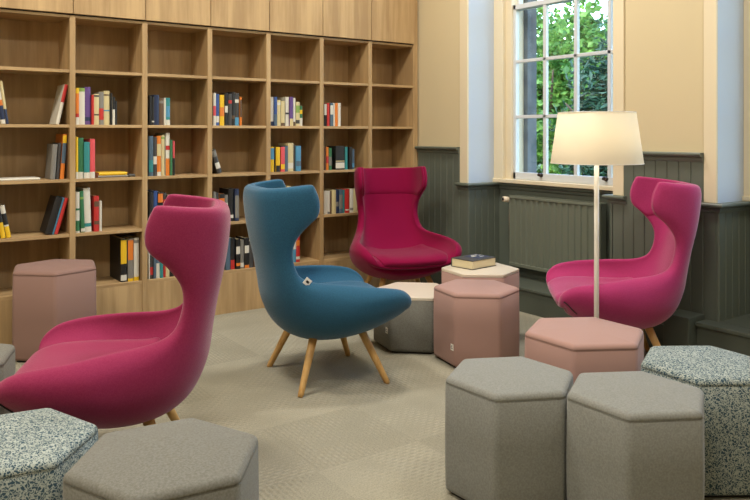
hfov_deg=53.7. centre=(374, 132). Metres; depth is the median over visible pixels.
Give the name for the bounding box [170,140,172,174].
book
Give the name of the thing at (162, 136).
book
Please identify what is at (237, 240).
book
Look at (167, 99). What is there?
book
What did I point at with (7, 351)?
pouf
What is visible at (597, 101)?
tree
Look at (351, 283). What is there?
seat cushion
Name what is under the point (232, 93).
book
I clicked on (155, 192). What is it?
book
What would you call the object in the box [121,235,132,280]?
book
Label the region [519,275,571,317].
trim
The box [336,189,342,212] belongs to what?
book
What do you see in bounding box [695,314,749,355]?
trim
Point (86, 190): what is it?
book
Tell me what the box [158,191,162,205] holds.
book
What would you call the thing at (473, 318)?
pouf
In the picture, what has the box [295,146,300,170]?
book
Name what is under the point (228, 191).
book
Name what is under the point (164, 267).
book
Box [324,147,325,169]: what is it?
book
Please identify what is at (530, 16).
trim
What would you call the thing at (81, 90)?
book
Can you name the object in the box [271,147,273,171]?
book
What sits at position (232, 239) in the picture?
book
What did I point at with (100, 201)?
book
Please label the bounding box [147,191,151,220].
book
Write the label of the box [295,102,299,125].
book
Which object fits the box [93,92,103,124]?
book
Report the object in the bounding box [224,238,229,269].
book
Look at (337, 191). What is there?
book
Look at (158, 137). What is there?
book
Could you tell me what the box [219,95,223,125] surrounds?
book
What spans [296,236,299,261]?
book
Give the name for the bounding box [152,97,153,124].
book
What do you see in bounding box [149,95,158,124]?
book
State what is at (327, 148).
book
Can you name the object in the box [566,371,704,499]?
pouf
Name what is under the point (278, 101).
book
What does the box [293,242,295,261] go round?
book
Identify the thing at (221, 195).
book
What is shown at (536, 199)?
grille
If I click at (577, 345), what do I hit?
pouf
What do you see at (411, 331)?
pouf
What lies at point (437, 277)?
baseboard
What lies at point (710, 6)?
trim
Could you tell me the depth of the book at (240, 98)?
5.55 m
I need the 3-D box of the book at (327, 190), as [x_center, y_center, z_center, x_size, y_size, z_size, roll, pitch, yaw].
[-0.399,0.564,6.076,0.014,0.187,0.144,0,0,-35]
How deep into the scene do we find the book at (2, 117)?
4.61 m
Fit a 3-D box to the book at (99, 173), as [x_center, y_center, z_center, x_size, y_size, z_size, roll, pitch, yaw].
[-1.820,0.276,5.077,0.186,0.020,0.174,0,0,-35]
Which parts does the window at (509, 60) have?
sash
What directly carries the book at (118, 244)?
on the bookcase
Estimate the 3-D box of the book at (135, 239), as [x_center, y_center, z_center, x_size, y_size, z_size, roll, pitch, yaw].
[-1.706,0.870,5.186,0.033,0.293,0.216,0,0,-35]
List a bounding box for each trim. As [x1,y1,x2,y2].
[415,146,749,212]
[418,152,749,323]
[460,0,717,202]
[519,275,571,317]
[524,0,536,172]
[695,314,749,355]
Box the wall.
[418,0,743,202]
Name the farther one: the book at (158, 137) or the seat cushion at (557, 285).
the book at (158, 137)
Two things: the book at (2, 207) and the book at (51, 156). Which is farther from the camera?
the book at (51, 156)
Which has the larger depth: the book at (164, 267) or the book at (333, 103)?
the book at (333, 103)
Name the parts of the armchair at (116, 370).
leg, leg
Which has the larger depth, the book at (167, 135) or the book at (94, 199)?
the book at (167, 135)
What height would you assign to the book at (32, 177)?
0.014 m
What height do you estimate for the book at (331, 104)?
0.189 m
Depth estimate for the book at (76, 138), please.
4.87 m
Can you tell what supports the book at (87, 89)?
on the bookcase
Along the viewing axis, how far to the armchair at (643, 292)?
3.98 m
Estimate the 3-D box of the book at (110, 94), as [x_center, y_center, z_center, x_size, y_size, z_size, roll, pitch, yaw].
[-1.827,-0.163,5.067,0.013,0.215,0.159,0,0,-35]
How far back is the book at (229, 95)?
5.50 m
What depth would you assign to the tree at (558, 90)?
13.42 m
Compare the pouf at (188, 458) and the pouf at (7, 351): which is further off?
the pouf at (7, 351)
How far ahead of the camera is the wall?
4.63 m
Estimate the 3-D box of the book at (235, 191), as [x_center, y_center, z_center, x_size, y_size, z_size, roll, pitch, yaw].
[-1.080,0.538,5.601,0.031,0.239,0.177,0,0,-35]
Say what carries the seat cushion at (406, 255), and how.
on the armchair at (390, 242)
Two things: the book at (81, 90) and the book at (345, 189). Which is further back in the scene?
the book at (345, 189)
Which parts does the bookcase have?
plinth panel, shelf, panel, shelf, shelf, shelf, shelf, shelf, cupboard door, panel, shelf, shelf, shelf, shelf, shelf, cupboard door, shelf, plinth panel, shelf, plinth panel, panel, shelf, shelf, shelf, shelf, cupboard door, panel, shelf, shelf, shelf, shelf, shelf, shelf, plinth panel, cupboard door, panel, shelf, shelf, shelf, shelf, cupboard door, shelf, plinth panel, panel, shelf, shelf, shelf, shelf, shelf, shelf, plinth panel, cupboard door, panel, shelf, shelf, shelf, shelf, plinth panel, cupboard door, panel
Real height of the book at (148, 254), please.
0.286 m
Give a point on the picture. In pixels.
(474, 256)
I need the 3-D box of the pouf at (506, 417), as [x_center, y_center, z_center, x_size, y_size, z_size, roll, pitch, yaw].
[0.504,1.109,2.765,0.439,0.442,0.496,0,0,22]
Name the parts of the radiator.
valve knob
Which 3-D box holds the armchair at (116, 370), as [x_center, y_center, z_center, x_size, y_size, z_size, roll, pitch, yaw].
[-0.979,0.797,2.911,0.809,1.066,0.831,0,0,-10]
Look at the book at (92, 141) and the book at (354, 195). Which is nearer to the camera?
the book at (92, 141)
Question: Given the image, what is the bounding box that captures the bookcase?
[0,0,417,344]
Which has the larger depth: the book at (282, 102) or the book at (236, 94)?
the book at (282, 102)
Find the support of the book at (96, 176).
on the bookcase
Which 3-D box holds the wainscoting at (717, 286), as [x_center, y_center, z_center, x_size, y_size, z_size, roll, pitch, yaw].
[2.163,0.743,4.277,0.356,1.175,5.670,0,0,-35]
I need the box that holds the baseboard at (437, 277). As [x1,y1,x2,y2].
[420,272,662,347]
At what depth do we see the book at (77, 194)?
4.87 m
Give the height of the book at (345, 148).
0.186 m
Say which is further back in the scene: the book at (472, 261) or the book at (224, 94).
the book at (224, 94)
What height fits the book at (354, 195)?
0.193 m
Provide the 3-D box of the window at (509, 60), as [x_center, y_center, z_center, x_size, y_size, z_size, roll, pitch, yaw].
[1.455,-0.983,5.620,0.195,2.775,1.393,0,0,-35]
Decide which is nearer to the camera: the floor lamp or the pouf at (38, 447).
the pouf at (38, 447)
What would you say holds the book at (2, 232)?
on the bookcase
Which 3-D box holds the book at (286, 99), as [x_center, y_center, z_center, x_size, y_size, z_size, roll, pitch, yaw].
[-0.733,-0.169,5.854,0.030,0.226,0.168,0,0,-35]
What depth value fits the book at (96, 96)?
4.94 m
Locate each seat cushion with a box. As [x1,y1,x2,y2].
[14,337,159,374]
[320,281,375,287]
[366,244,447,266]
[548,276,632,302]
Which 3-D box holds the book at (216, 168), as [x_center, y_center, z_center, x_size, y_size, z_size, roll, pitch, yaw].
[-1.206,0.209,5.500,0.086,0.183,0.145,0,0,-35]
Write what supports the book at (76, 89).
on the bookcase
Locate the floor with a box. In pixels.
[15,308,749,499]
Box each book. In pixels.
[0,81,8,123]
[0,90,5,123]
[0,176,39,180]
[0,203,10,237]
[0,211,5,238]
[40,195,62,234]
[45,144,57,178]
[49,84,67,123]
[52,196,64,233]
[53,143,60,178]
[54,196,67,233]
[55,134,66,178]
[75,88,78,124]
[75,137,77,178]
[75,186,90,231]
[75,189,84,232]
[75,191,79,232]
[78,138,83,178]
[79,88,84,124]
[82,87,90,124]
[84,139,94,177]
[84,142,89,177]
[90,194,98,231]
[91,94,98,124]
[91,95,93,124]
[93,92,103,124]
[95,171,126,175]
[95,175,127,177]
[99,200,101,230]
[100,91,108,124]
[109,93,111,124]
[110,234,126,281]
[112,97,114,124]
[115,101,116,124]
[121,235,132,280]
[125,234,138,280]
[147,96,151,124]
[147,136,152,175]
[147,189,157,206]
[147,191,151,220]
[147,251,149,278]
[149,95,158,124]
[150,255,152,278]
[151,135,164,175]
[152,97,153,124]
[152,193,153,209]
[153,136,160,175]
[153,137,156,175]
[153,257,155,278]
[155,133,169,175]
[156,260,159,277]
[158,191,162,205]
[159,98,163,124]
[160,263,162,277]
[163,265,165,276]
[164,98,165,124]
[166,98,169,124]
[166,267,169,276]
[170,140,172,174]
[173,141,174,174]
[212,93,215,124]
[212,149,221,173]
[216,94,218,124]
[219,93,227,125]
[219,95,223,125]
[219,187,232,220]
[219,193,224,201]
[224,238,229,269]
[226,92,234,125]
[228,94,231,125]
[229,236,234,268]
[231,236,239,268]
[232,188,238,220]
[235,93,238,125]
[236,236,248,267]
[239,97,241,125]
[240,239,243,267]
[249,240,252,267]
[271,97,273,125]
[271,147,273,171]
[274,97,276,125]
[275,147,279,171]
[276,146,287,171]
[277,97,288,125]
[277,100,280,125]
[278,143,292,170]
[280,147,284,171]
[281,101,284,125]
[289,97,292,125]
[293,98,294,125]
[293,145,294,170]
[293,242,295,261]
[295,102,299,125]
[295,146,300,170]
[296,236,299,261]
[300,106,301,125]
[324,103,329,125]
[324,104,326,125]
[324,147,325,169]
[324,189,335,213]
[324,190,326,213]
[325,190,329,213]
[326,147,328,169]
[327,146,344,169]
[327,190,331,213]
[329,148,331,169]
[330,103,332,125]
[333,103,334,125]
[333,189,338,213]
[335,103,337,125]
[336,188,348,212]
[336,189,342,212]
[338,103,340,125]
[339,189,344,212]
[344,147,347,168]
[346,188,352,212]
[348,147,351,168]
[350,188,356,211]
[352,149,353,168]
[451,254,495,269]
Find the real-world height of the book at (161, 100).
0.191 m
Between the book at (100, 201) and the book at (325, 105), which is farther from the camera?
the book at (325, 105)
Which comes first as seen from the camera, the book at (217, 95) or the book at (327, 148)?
the book at (217, 95)
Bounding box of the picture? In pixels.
[465,254,489,258]
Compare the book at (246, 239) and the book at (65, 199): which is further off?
the book at (246, 239)
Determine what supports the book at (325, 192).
on the bookcase
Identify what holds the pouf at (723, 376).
on the floor
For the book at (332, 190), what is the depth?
6.03 m
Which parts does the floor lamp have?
lamp shade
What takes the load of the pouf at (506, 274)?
on the floor
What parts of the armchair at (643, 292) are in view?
leg, leg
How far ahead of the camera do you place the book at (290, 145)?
5.80 m
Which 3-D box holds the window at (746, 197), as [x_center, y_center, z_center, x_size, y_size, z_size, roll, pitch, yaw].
[2.673,-0.983,3.905,0.195,2.775,1.393,0,0,-35]
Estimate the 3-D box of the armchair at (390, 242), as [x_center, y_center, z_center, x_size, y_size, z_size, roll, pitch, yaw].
[0.178,0.797,5.650,0.831,1.066,0.809,0,0,-16]
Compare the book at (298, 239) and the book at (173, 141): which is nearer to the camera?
the book at (173, 141)
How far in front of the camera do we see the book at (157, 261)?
5.18 m
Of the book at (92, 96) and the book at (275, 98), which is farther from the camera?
the book at (275, 98)
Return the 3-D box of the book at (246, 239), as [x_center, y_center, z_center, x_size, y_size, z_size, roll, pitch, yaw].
[-1.011,0.904,5.642,0.036,0.225,0.167,0,0,-35]
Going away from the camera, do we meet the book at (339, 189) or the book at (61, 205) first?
the book at (61, 205)
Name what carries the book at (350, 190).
on the bookcase
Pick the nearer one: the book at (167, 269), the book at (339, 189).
the book at (167, 269)
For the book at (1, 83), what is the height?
0.270 m
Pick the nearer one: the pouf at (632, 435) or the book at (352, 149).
the pouf at (632, 435)
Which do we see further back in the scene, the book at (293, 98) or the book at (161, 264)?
the book at (293, 98)
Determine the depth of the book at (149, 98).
5.15 m
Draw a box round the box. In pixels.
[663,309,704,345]
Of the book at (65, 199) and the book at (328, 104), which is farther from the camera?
the book at (328, 104)
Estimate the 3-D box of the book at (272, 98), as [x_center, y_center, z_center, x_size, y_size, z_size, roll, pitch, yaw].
[-0.841,-0.167,5.773,0.029,0.222,0.165,0,0,-35]
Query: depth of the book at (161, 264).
5.19 m
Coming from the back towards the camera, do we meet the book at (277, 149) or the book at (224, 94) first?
the book at (277, 149)
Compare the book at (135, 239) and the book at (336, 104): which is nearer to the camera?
the book at (135, 239)
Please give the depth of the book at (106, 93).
4.99 m
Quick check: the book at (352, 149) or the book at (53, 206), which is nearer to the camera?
the book at (53, 206)
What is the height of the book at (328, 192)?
0.187 m
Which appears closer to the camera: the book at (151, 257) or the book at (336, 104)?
the book at (151, 257)
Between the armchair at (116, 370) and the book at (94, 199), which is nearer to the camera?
the armchair at (116, 370)
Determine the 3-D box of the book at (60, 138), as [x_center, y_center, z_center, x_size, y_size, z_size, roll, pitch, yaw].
[-2.090,0.153,4.910,0.044,0.294,0.216,0,0,-35]
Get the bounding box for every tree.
[537,0,607,175]
[548,19,607,176]
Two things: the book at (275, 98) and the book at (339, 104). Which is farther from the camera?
the book at (339, 104)
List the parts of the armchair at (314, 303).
leg, leg, leg, leg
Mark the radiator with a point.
(544, 232)
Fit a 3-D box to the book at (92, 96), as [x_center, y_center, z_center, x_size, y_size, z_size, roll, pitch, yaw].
[-1.919,-0.155,4.985,0.016,0.198,0.147,0,0,-35]
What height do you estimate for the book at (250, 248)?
0.200 m
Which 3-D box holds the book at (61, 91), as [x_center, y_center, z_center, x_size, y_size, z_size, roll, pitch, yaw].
[-2.098,-0.187,4.903,0.075,0.263,0.205,0,0,-35]
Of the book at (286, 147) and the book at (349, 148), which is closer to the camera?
the book at (286, 147)
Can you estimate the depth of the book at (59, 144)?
4.81 m
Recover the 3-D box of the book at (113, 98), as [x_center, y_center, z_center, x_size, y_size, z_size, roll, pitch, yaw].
[-1.809,-0.150,5.067,0.016,0.189,0.145,0,0,-35]
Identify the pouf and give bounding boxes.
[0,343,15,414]
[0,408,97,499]
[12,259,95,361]
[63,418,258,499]
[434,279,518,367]
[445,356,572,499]
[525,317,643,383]
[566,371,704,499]
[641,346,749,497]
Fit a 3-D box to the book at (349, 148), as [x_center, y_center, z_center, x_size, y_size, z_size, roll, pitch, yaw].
[-0.239,0.208,6.175,0.029,0.185,0.144,0,0,-35]
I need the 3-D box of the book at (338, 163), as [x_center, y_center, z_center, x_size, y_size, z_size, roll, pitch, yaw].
[-0.325,0.203,6.124,0.085,0.194,0.145,0,0,-35]
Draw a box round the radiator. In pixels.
[502,195,605,272]
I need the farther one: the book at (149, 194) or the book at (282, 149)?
the book at (282, 149)
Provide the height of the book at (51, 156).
0.230 m
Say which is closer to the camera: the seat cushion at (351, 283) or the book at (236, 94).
the seat cushion at (351, 283)
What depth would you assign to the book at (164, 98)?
5.21 m
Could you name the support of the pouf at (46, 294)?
on the floor
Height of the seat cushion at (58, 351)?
0.083 m
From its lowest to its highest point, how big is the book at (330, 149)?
0.179 m
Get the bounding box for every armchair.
[0,194,230,428]
[243,179,411,397]
[349,166,461,286]
[546,176,701,351]
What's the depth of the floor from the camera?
3.57 m
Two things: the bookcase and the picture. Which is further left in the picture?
the bookcase
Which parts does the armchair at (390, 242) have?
leg, leg, leg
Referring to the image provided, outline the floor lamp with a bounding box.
[550,111,644,317]
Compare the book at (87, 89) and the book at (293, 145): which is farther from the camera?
the book at (293, 145)
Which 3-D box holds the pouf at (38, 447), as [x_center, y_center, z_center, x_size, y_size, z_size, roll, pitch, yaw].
[-1.086,1.108,2.172,0.458,0.444,0.518,0,0,5]
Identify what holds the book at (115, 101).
on the bookcase
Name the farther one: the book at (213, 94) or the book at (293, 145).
the book at (293, 145)
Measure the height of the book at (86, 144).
0.241 m
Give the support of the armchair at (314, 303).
on the floor
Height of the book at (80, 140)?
0.268 m
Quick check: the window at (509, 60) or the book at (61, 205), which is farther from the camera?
the window at (509, 60)
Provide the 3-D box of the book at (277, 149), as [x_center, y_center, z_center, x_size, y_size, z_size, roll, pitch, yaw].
[-0.790,0.204,5.787,0.034,0.192,0.145,0,0,-35]
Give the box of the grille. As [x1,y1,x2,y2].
[509,195,605,203]
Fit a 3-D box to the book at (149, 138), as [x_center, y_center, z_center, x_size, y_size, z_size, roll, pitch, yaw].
[-1.619,0.161,5.242,0.031,0.280,0.206,0,0,-35]
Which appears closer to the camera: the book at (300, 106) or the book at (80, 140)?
the book at (80, 140)
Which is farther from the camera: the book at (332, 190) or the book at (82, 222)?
the book at (332, 190)
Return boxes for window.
[493,0,612,190]
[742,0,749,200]
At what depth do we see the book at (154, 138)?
5.17 m
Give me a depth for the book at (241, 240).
5.56 m
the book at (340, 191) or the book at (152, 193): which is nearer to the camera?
the book at (152, 193)
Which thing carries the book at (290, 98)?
on the bookcase
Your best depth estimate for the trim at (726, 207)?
5.22 m

